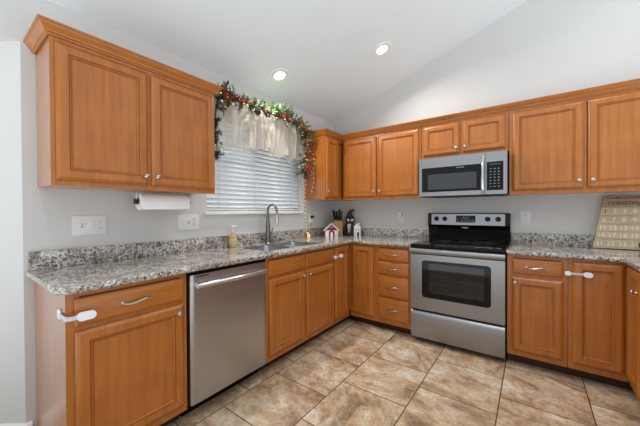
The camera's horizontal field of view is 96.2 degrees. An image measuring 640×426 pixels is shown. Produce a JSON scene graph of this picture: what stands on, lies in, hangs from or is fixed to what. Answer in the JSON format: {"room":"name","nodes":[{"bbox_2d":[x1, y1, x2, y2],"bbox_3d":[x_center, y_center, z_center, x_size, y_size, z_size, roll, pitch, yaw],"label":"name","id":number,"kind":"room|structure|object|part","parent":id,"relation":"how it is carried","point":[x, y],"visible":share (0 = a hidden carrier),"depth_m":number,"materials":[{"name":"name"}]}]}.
{"room":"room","nodes":[
{"label":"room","id":0,"kind":"room"},
{"bbox_2d":[0,41,25,422],"bbox_3d":[-3.108,0.014,1.604,3.000,2.437,0.100,0,1,0],"label":"wall","id":1,"kind":"structure","parent":0,"point":[12,353],"depth_m":1.55,"materials":[{"name":"paint"}]},
{"bbox_2d":[0,421,32,425],"bbox_3d":[-3.086,1.190,1.557,3.020,0.085,0.034,0,1,0],"label":"baseboard","id":2,"kind":"structure","parent":1,"relation":"attached to","point":[30,423],"depth_m":1.56,"materials":[{"name":"white paint"}]},
{"bbox_2d":[0,0,333,425],"bbox_3d":[-1.184,-0.002,2.247,0.140,2.437,4.720,0,1,36],"label":"wall","id":3,"kind":"structure","parent":0,"point":[48,213],"depth_m":1.79,"materials":[{"name":"paint"}]},
{"bbox_2d":[72,215,105,235],"bbox_3d":[-1.426,0.072,1.783,0.018,0.120,0.172,0,1,36],"label":"wall plate","id":4,"kind":"object","parent":3,"relation":"attached to","point":[81,225],"visible":1,"depth_m":1.78,"materials":[{"name":"white plastic"}]},
{"bbox_2d":[23,14,222,194],"bbox_3d":[-1.162,-0.544,1.857,0.356,0.797,1.010,0,1,36],"label":"upper cabinet","id":5,"kind":"object","parent":3,"relation":"attached to","point":[110,116],"visible":1,"depth_m":1.63,"materials":[{"name":"brown wood"}]},
{"bbox_3d":[-1.185,-0.517,1.595,0.020,0.688,0.425,0,1,36],"label":"door","id":6,"kind":"part","parent":5,"relation":"part of","materials":[{"name":"brown wood"}]},
{"bbox_3d":[-1.165,-0.914,1.855,0.353,0.056,1.010,0,1,36],"label":"crown molding","id":7,"kind":"part","parent":5,"relation":"part of","materials":[{"name":"brown wood"}]},
{"bbox_2d":[133,191,190,203],"bbox_3d":[-1.081,-0.104,1.990,0.040,0.084,0.368,0,1,36],"label":"paper towel holder","id":8,"kind":"object","parent":5,"relation":"attached to","point":[134,200],"visible":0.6,"depth_m":1.92,"materials":[{"name":"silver metal"}]},
{"bbox_3d":[-1.081,-0.144,1.989,0.040,0.004,0.364,0,1,36],"label":"mount plate","id":9,"kind":"part","parent":8,"relation":"part of","materials":[{"name":"silver metal"}]},
{"bbox_2d":[135,193,189,209],"bbox_3d":[-1.081,-0.082,1.990,0.114,0.114,0.338,0,1,36],"label":"paper towel roll","id":10,"kind":"object","parent":8,"relation":"hanging from","point":[146,201],"visible":0.94,"depth_m":1.93,"materials":[{"name":"paper"}]},
{"bbox_3d":[-0.918,-0.521,1.957,0.020,0.688,0.433,0,1,36],"label":"door","id":11,"kind":"part","parent":5,"relation":"part of","materials":[{"name":"brown wood"}]},
{"bbox_2d":[177,214,198,229],"bbox_3d":[-1.048,0.067,2.297,0.018,0.124,0.178,0,1,36],"label":"wall plate","id":12,"kind":"object","parent":3,"relation":"attached to","point":[184,221],"visible":1,"depth_m":2.29,"materials":[{"name":"white plastic"}]},
{"bbox_2d":[28,227,428,270],"bbox_3d":[-0.178,0.245,2.408,1.286,0.102,3.030,0,1,36],"label":"backsplash","id":13,"kind":"structure","parent":3,"relation":"attached to","point":[37,260],"depth_m":2.12,"materials":[{"name":"stone"}]},
{"bbox_2d":[204,150,302,214],"bbox_3d":[-0.638,-0.465,2.946,0.148,0.935,1.267,0,1,36],"label":"window","id":14,"kind":"structure","parent":3,"relation":"in","point":[205,212],"depth_m":2.98,"materials":[{"name":"white paint"}]},
{"bbox_3d":[-0.679,-0.480,2.981,0.040,0.905,1.220,0,1,36],"label":"frame","id":15,"kind":"part","parent":14,"relation":"part of","materials":[{"name":"white paint"}]},
{"bbox_2d":[207,114,298,210],"bbox_3d":[-0.626,-0.480,2.942,0.058,0.896,1.204,0,1,36],"label":"window blind","id":16,"kind":"object","parent":14,"relation":"attached to","point":[269,196],"visible":0.45,"depth_m":2.88,"materials":[{"name":"white plastic"}]},
{"bbox_3d":[-0.896,-0.457,2.549,0.003,0.821,0.014,0,1,36],"label":"ladder cord","id":17,"kind":"part","parent":16,"relation":"part of","materials":[{"name":"white fabric"}]},
{"bbox_3d":[-0.625,-0.042,2.946,0.052,0.020,1.204,0,1,36],"label":"rail","id":18,"kind":"part","parent":16,"relation":"part of","materials":[{"name":"white plastic"}]},
{"bbox_3d":[-0.324,-0.467,3.325,0.003,0.821,0.014,0,1,36],"label":"ladder cord","id":19,"kind":"part","parent":16,"relation":"part of","materials":[{"name":"white fabric"}]},
{"bbox_3d":[-0.627,-0.013,2.944,0.128,0.030,1.267,0,1,36],"label":"sill","id":20,"kind":"part","parent":14,"relation":"part of","materials":[{"name":"white paint"}]},
{"bbox_3d":[-0.679,-0.480,2.981,0.008,0.825,1.140,0,1,36],"label":"pane","id":21,"kind":"part","parent":14,"relation":"part of","materials":[{"name":"clear glass"}]},
{"bbox_2d":[214,97,306,161],"bbox_3d":[-0.537,-0.733,2.874,0.150,0.509,1.222,0,1,36],"label":"valance curtain","id":22,"kind":"object","parent":3,"relation":"hanging from","point":[244,130],"visible":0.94,"depth_m":2.77,"materials":[{"name":"white fabric"}]},
{"bbox_2d":[214,80,315,178],"bbox_3d":[-0.518,-0.768,2.882,0.340,0.779,1.372,0,1,36],"label":"garland","id":23,"kind":"object","parent":3,"relation":"attached to","point":[227,95],"visible":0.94,"depth_m":2.79,"materials":[{"name":"green plant"}]},
{"bbox_2d":[224,92,231,100],"bbox_3d":[-0.769,-0.970,2.386,0.031,0.079,0.082,0,1,36],"label":"flower","id":24,"kind":"object","parent":23,"relation":"on","point":[227,95],"depth_m":2.39,"materials":[{"name":"red plant"}]},
{"bbox_2d":[303,152,314,235],"bbox_3d":[-0.148,-0.239,3.444,0.139,1.049,0.209,0,1,-14],"label":"string","id":25,"kind":"object","parent":23,"relation":"hanging from","point":[311,152],"visible":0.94,"depth_m":3.46,"materials":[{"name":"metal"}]},
{"bbox_2d":[305,135,352,200],"bbox_3d":[0.148,-0.550,3.632,0.356,0.765,0.649,0,1,36],"label":"upper cabinet","id":26,"kind":"object","parent":3,"relation":"attached to","point":[327,151],"visible":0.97,"depth_m":3.38,"materials":[{"name":"brown wood"}]},
{"bbox_3d":[0.148,-0.540,3.403,0.020,0.688,0.255,0,1,36],"label":"door","id":27,"kind":"part","parent":26,"relation":"part of","materials":[{"name":"brown wood"}]},
{"bbox_3d":[0.242,-0.550,3.563,0.019,0.765,0.649,0,1,36],"label":"frame","id":28,"kind":"part","parent":26,"relation":"part of","materials":[{"name":"brown wood"}]},
{"bbox_2d":[309,78,639,140],"bbox_3d":[1.397,-0.933,2.489,3.726,0.056,0.397,0,1,36],"label":"crown molding","id":29,"kind":"structure","parent":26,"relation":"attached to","point":[635,83],"depth_m":2.56,"materials":[{"name":"brown wood"}]},
{"bbox_2d":[48,0,526,151],"bbox_3d":[-0.574,-1.943,1.772,6.600,1.547,4.720,0,1,36],"label":"ceiling","id":30,"kind":"structure","parent":0,"point":[326,47],"depth_m":2.46,"materials":[{"name":"paint"}]},
{"bbox_2d":[270,68,288,82],"bbox_3d":[-0.387,-1.321,2.750,0.181,0.070,0.191,0,1,32],"label":"recessed light","id":31,"kind":"object","parent":30,"relation":"in","point":[279,75],"visible":1,"depth_m":2.74,"materials":[{"name":"white paint"}]},
{"bbox_2d":[373,42,391,56],"bbox_3d":[0.604,-1.595,2.795,0.181,0.070,0.191,0,1,32],"label":"recessed light","id":32,"kind":"object","parent":30,"relation":"in","point":[383,48],"visible":1,"depth_m":2.79,"materials":[{"name":"white paint"}]},
{"bbox_2d":[167,319,639,425],"bbox_3d":[-0.561,1.244,2.133,6.200,0.060,4.250,0,1,36],"label":"floor","id":33,"kind":"structure","parent":0,"point":[354,373],"depth_m":1.95,"materials":[{"name":"tile"}]},
{"bbox_2d":[34,273,186,425],"bbox_3d":[-1.153,0.781,1.611,0.662,0.882,0.534,0,1,36],"label":"base cabinet","id":34,"kind":"object","parent":33,"relation":"on","point":[125,365],"visible":0.98,"depth_m":1.41,"materials":[{"name":"brown wood"}]},
{"bbox_3d":[-1.332,0.784,1.415,0.606,0.882,0.006,0,1,36],"label":"panel","id":35,"kind":"part","parent":34,"relation":"part of","materials":[{"name":"brown wood"}]},
{"bbox_2d":[57,308,96,321],"bbox_3d":[-1.081,0.443,1.276,0.150,0.042,0.104,0,1,36],"label":"lock","id":36,"kind":"object","parent":34,"relation":"attached to","point":[86,315],"visible":1,"depth_m":1.24,"materials":[{"name":"white plastic"}]},
{"bbox_3d":[-0.921,0.430,1.441,0.020,0.121,0.483,0,1,36],"label":"drawer","id":37,"kind":"part","parent":34,"relation":"part of","materials":[{"name":"brown wood"}]},
{"bbox_3d":[-0.919,0.804,1.444,0.020,0.580,0.483,0,1,36],"label":"door","id":38,"kind":"part","parent":34,"relation":"part of","materials":[{"name":"brown wood"}]},
{"bbox_3d":[-0.900,0.430,1.425,0.036,0.024,0.143,0,1,36],"label":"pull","id":39,"kind":"part","parent":34,"relation":"part of","materials":[{"name":"silver metal"}]},
{"bbox_2d":[180,259,266,416],"bbox_3d":[-0.792,0.777,2.056,0.658,0.878,0.594,0,1,36],"label":"dishwasher","id":40,"kind":"object","parent":33,"relation":"on","point":[226,305],"visible":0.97,"depth_m":1.83,"materials":[{"name":"silver metal"}]},
{"bbox_3d":[-0.665,1.167,1.968,0.028,0.100,0.594,0,1,36],"label":"kick plate","id":41,"kind":"part","parent":40,"relation":"part of","materials":[{"name":"black metal"}]},
{"bbox_3d":[-0.545,0.417,1.868,0.039,0.029,0.532,0,1,36],"label":"handle","id":42,"kind":"part","parent":40,"relation":"part of","materials":[{"name":"silver metal"}]},
{"bbox_2d":[257,246,333,370],"bbox_3d":[-0.358,0.767,2.691,0.660,0.882,0.932,0,1,36],"label":"base cabinet","id":43,"kind":"object","parent":33,"relation":"on","point":[299,288],"visible":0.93,"depth_m":2.43,"materials":[{"name":"brown wood"}]},
{"bbox_3d":[-0.259,0.415,2.339,0.020,0.124,0.422,0,1,36],"label":"false drawer","id":44,"kind":"part","parent":43,"relation":"part of","materials":[{"name":"brown wood"}]},
{"bbox_3d":[-0.258,0.791,2.341,0.020,0.584,0.418,0,1,36],"label":"door","id":45,"kind":"part","parent":43,"relation":"part of","materials":[{"name":"brown wood"}]},
{"bbox_3d":[0.008,0.410,2.701,0.020,0.124,0.430,0,1,36],"label":"false drawer","id":46,"kind":"part","parent":43,"relation":"part of","materials":[{"name":"brown wood"}]},
{"bbox_3d":[0.010,0.786,2.705,0.020,0.584,0.430,0,1,36],"label":"door","id":47,"kind":"part","parent":43,"relation":"part of","materials":[{"name":"brown wood"}]},
{"bbox_2d":[327,243,379,330],"bbox_3d":[0.298,0.758,3.367,0.913,0.882,0.930,0,1,36],"label":"base cabinet","id":48,"kind":"object","parent":33,"relation":"on","point":[355,272],"visible":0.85,"depth_m":3.04,"materials":[{"name":"brown wood"}]},
{"bbox_2d":[25,227,428,294],"bbox_3d":[-0.181,0.260,2.403,1.286,0.132,3.042,0,1,36],"label":"countertop","id":49,"kind":"structure","parent":48,"relation":"on","point":[72,270],"depth_m":1.91,"materials":[{"name":"stone"}]},
{"bbox_2d":[229,225,236,247],"bbox_3d":[-0.776,0.201,2.560,0.070,0.192,0.070,-1,1,-39],"label":"soap bottle","id":50,"kind":"object","parent":49,"relation":"on","point":[232,238],"visible":1,"depth_m":2.54,"materials":[{"name":"yellow plastic"}]},
{"bbox_2d":[265,204,278,242],"bbox_3d":[-0.468,0.095,2.880,0.176,0.396,0.097,0,1,36],"label":"faucet","id":51,"kind":"object","parent":49,"relation":"on","point":[267,234],"visible":0.98,"depth_m":2.88,"materials":[{"name":"metal"}]},
{"bbox_3d":[-0.476,-0.049,2.861,0.149,0.106,0.023,0,1,36],"label":"spout","id":52,"kind":"part","parent":51,"relation":"part of","materials":[{"name":"metal"}]},
{"bbox_2d":[244,242,319,259],"bbox_3d":[-0.356,0.403,2.704,0.404,0.194,0.744,0,1,36],"label":"sink","id":53,"kind":"object","parent":49,"relation":"in","point":[264,247],"visible":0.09,"depth_m":2.78,"materials":[{"name":"metal"}]},
{"bbox_3d":[-0.469,0.405,2.551,0.404,0.194,0.364,0,1,36],"label":"bowl","id":54,"kind":"part","parent":53,"relation":"part of","materials":[{"name":"metal"}]},
{"bbox_3d":[-0.244,0.401,2.857,0.404,0.194,0.364,0,1,36],"label":"bowl","id":55,"kind":"part","parent":53,"relation":"part of","materials":[{"name":"metal"}]},
{"bbox_2d":[323,223,339,236],"bbox_3d":[0.142,0.200,3.596,0.207,0.166,0.115,0,1,-2],"label":"barn","id":56,"kind":"object","parent":49,"relation":"on","point":[331,230],"visible":1,"depth_m":3.54,"materials":[{"name":"white wood"}]},
{"bbox_2d":[333,219,342,235],"bbox_3d":[0.235,0.174,3.764,0.124,0.214,0.135,0,1,6],"label":"knife block","id":57,"kind":"object","parent":49,"relation":"on","point":[339,224],"visible":0.65,"depth_m":3.69,"materials":[{"name":"brown wood"}]},
{"bbox_2d":[343,209,354,235],"bbox_3d":[0.387,0.108,3.740,0.168,0.345,0.143,0,1,0],"label":"figurine","id":58,"kind":"object","parent":49,"relation":"on","point":[349,229],"visible":0.99,"depth_m":3.70,"materials":[{"name":"black ceramic"}]},
{"bbox_2d":[353,223,361,235],"bbox_3d":[0.484,0.197,3.688,0.098,0.168,0.085,0,1,16],"label":"house","id":59,"kind":"object","parent":49,"relation":"on","point":[357,227],"visible":1,"depth_m":3.65,"materials":[{"name":"white wood"}]},
{"bbox_3d":[0.230,0.707,3.004,0.020,0.728,0.254,0,1,36],"label":"door","id":60,"kind":"part","parent":48,"relation":"part of","materials":[{"name":"brown wood"}]},
{"bbox_3d":[0.452,0.705,3.063,0.250,0.728,0.020,0,1,36],"label":"door","id":61,"kind":"part","parent":48,"relation":"part of","materials":[{"name":"brown wood"}]},
{"bbox_2d":[376,245,411,333],"bbox_3d":[0.895,0.757,3.093,0.368,0.882,0.662,0,1,36],"label":"base cabinet","id":62,"kind":"object","parent":33,"relation":"on","point":[393,263],"visible":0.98,"depth_m":2.85,"materials":[{"name":"brown wood"}]},
{"bbox_3d":[0.725,0.411,2.858,0.319,0.125,0.020,0,1,36],"label":"drawer","id":63,"kind":"part","parent":62,"relation":"part of","materials":[{"name":"brown wood"}]},
{"bbox_3d":[0.726,0.551,2.859,0.319,0.124,0.020,0,1,36],"label":"drawer","id":64,"kind":"part","parent":62,"relation":"part of","materials":[{"name":"brown wood"}]},
{"bbox_3d":[0.727,0.732,2.861,0.319,0.206,0.020,0,1,36],"label":"drawer","id":65,"kind":"part","parent":62,"relation":"part of","materials":[{"name":"brown wood"}]},
{"bbox_3d":[0.728,0.958,2.862,0.319,0.210,0.020,0,1,36],"label":"drawer","id":66,"kind":"part","parent":62,"relation":"part of","materials":[{"name":"brown wood"}]},
{"bbox_2d":[410,213,510,358],"bbox_3d":[1.341,0.598,2.739,0.762,1.203,0.664,0,1,36],"label":"range","id":67,"kind":"object","parent":33,"relation":"on","point":[459,286],"visible":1,"depth_m":2.59,"materials":[{"name":"silver metal"}]},
{"bbox_3d":[1.180,1.030,2.522,0.750,0.255,0.057,0,1,36],"label":"storage drawer","id":68,"kind":"part","parent":67,"relation":"part of","materials":[{"name":"silver metal"}]},
{"bbox_2d":[411,239,509,251],"bbox_3d":[1.343,0.290,2.741,0.762,0.018,0.588,0,1,36],"label":"cooktop","id":69,"kind":"object","parent":67,"relation":"in","point":[472,245],"depth_m":2.64,"materials":[{"name":"black glass"}]},
{"bbox_3d":[1.501,0.060,2.956,0.680,0.113,0.013,0,1,36],"label":"control panel","id":70,"kind":"part","parent":67,"relation":"part of","materials":[{"name":"silver metal"}]},
{"bbox_2d":[507,254,567,373],"bbox_3d":[1.813,0.759,2.417,0.368,0.882,0.662,0,1,36],"label":"base cabinet","id":71,"kind":"object","parent":33,"relation":"on","point":[537,286],"visible":0.99,"depth_m":2.18,"materials":[{"name":"brown wood"}]},
{"bbox_3d":[1.628,0.411,2.159,0.143,0.024,0.036,0,1,36],"label":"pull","id":72,"kind":"part","parent":71,"relation":"part of","materials":[{"name":"silver metal"}]},
{"bbox_3d":[1.644,0.411,2.180,0.312,0.116,0.020,0,1,36],"label":"drawer","id":73,"kind":"part","parent":71,"relation":"part of","materials":[{"name":"brown wood"}]},
{"bbox_3d":[1.646,0.785,2.184,0.312,0.580,0.020,0,1,36],"label":"door","id":74,"kind":"part","parent":71,"relation":"part of","materials":[{"name":"brown wood"}]},
{"bbox_2d":[567,258,639,401],"bbox_3d":[2.252,0.761,1.927,0.913,0.882,0.930,0,1,36],"label":"base cabinet","id":75,"kind":"object","parent":33,"relation":"on","point":[604,308],"visible":0.94,"depth_m":1.96,"materials":[{"name":"brown wood"}]},
{"bbox_2d":[506,232,639,270],"bbox_3d":[1.819,0.257,1.653,1.289,0.132,1.875,0,1,36],"label":"countertop","id":76,"kind":"structure","parent":75,"relation":"on","point":[572,246],"depth_m":2.31,"materials":[{"name":"stone"}]},
{"bbox_2d":[592,195,639,249],"bbox_3d":[2.416,0.067,2.296,0.356,0.431,0.080,0,1,36],"label":"board","id":77,"kind":"object","parent":76,"relation":"on","point":[618,226],"visible":1,"depth_m":2.30,"materials":[{"name":"beige wood"}]},
{"bbox_2d":[565,271,592,277],"bbox_3d":[1.823,0.426,2.025,0.150,0.035,0.014,0,1,36],"label":"lock","id":78,"kind":"object","parent":75,"relation":"attached to","point":[586,274],"visible":1,"depth_m":2.01,"materials":[{"name":"white plastic"}]},
{"bbox_3d":[1.917,0.707,1.983,0.262,0.728,0.020,0,1,36],"label":"door","id":79,"kind":"part","parent":75,"relation":"part of","materials":[{"name":"brown wood"}]},
{"bbox_3d":[1.937,0.709,1.773,0.020,0.728,0.270,0,1,36],"label":"door","id":80,"kind":"part","parent":75,"relation":"part of","materials":[{"name":"brown wood"}]},
{"bbox_2d":[334,0,639,243],"bbox_3d":[1.844,-0.722,2.863,4.000,3.834,0.120,0,1,36],"label":"wall","id":81,"kind":"structure","parent":0,"point":[539,48],"depth_m":2.73,"materials":[{"name":"paint"}]},
{"bbox_2d":[343,126,425,200],"bbox_3d":[0.744,-0.551,3.380,0.951,0.765,0.356,0,1,36],"label":"upper cabinet","id":82,"kind":"object","parent":81,"relation":"attached to","point":[384,166],"visible":0.98,"depth_m":3.23,"materials":[{"name":"brown wood"}]},
{"bbox_3d":[0.467,-0.541,3.415,0.426,0.688,0.020,0,1,36],"label":"door","id":83,"kind":"part","parent":82,"relation":"part of","materials":[{"name":"brown wood"}]},
{"bbox_3d":[0.845,-0.541,3.136,0.458,0.688,0.020,0,1,36],"label":"door","id":84,"kind":"part","parent":82,"relation":"part of","materials":[{"name":"brown wood"}]},
{"bbox_2d":[398,211,403,221],"bbox_3d":[0.966,0.032,3.440,0.074,0.122,0.008,0,1,36],"label":"wall plate","id":85,"kind":"object","parent":81,"relation":"attached to","point":[401,219],"visible":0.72,"depth_m":3.43,"materials":[{"name":"white plastic"}]},
{"bbox_2d":[422,111,508,158],"bbox_3d":[1.437,-0.746,2.866,0.759,0.373,0.356,0,1,36],"label":"upper cabinet","id":86,"kind":"object","parent":81,"relation":"attached to","point":[486,133],"visible":0.94,"depth_m":2.72,"materials":[{"name":"brown wood"}]},
{"bbox_3d":[1.206,-0.736,2.868,0.344,0.296,0.020,0,1,36],"label":"door","id":87,"kind":"part","parent":86,"relation":"part of","materials":[{"name":"brown wood"}]},
{"bbox_2d":[419,150,509,197],"bbox_3d":[1.412,-0.359,2.833,0.750,0.382,0.444,0,1,36],"label":"microwave","id":88,"kind":"object","parent":86,"relation":"attached to","point":[484,174],"visible":1,"depth_m":2.66,"materials":[{"name":"silver metal"}]},
{"bbox_3d":[1.247,-0.361,2.745,0.586,0.374,0.018,0,1,36],"label":"door","id":89,"kind":"part","parent":88,"relation":"part of","materials":[{"name":"silver metal"}]},
{"bbox_3d":[1.450,-0.345,2.562,0.025,0.347,0.052,0,1,36],"label":"handle","id":90,"kind":"part","parent":88,"relation":"part of","materials":[{"name":"silver metal"}]},
{"bbox_3d":[1.540,-0.334,2.529,0.126,0.252,0.015,0,1,36],"label":"control panel","id":91,"kind":"part","parent":88,"relation":"part of","materials":[{"name":"black glass"}]},
{"bbox_3d":[1.549,-0.361,2.522,0.159,0.374,0.018,0,1,36],"label":"panel frame","id":92,"kind":"part","parent":88,"relation":"part of","materials":[{"name":"silver metal"}]},
{"bbox_3d":[1.504,-0.736,2.648,0.346,0.296,0.020,0,1,36],"label":"door","id":93,"kind":"part","parent":86,"relation":"part of","materials":[{"name":"brown wood"}]},
{"bbox_2d":[520,211,530,223],"bbox_3d":[1.944,0.036,2.719,0.082,0.126,0.008,0,1,36],"label":"wall plate","id":94,"kind":"object","parent":81,"relation":"attached to","point":[525,216],"visible":1,"depth_m":2.72,"materials":[{"name":"white plastic"}]},
{"bbox_2d":[511,232,594,246],"bbox_3d":[2.369,0.232,2.400,1.289,0.102,0.020,0,1,36],"label":"backsplash","id":95,"kind":"structure","parent":81,"relation":"attached to","point":[523,238],"depth_m":2.58,"materials":[{"name":"stone"}]},
{"bbox_2d":[509,88,639,195],"bbox_3d":[2.137,-0.549,2.353,0.967,0.765,0.356,0,1,36],"label":"upper cabinet","id":96,"kind":"object","parent":81,"relation":"attached to","point":[588,145],"visible":1,"depth_m":2.26,"materials":[{"name":"brown wood"}]},
{"bbox_3d":[1.871,-0.542,2.380,0.462,0.683,0.020,0,1,36],"label":"door","id":97,"kind":"part","parent":96,"relation":"part of","materials":[{"name":"brown wood"}]},
{"bbox_3d":[2.252,-0.541,2.099,0.434,0.683,0.020,0,1,36],"label":"door","id":98,"kind":"part","parent":96,"relation":"part of","materials":[{"name":"brown wood"}]}
]}

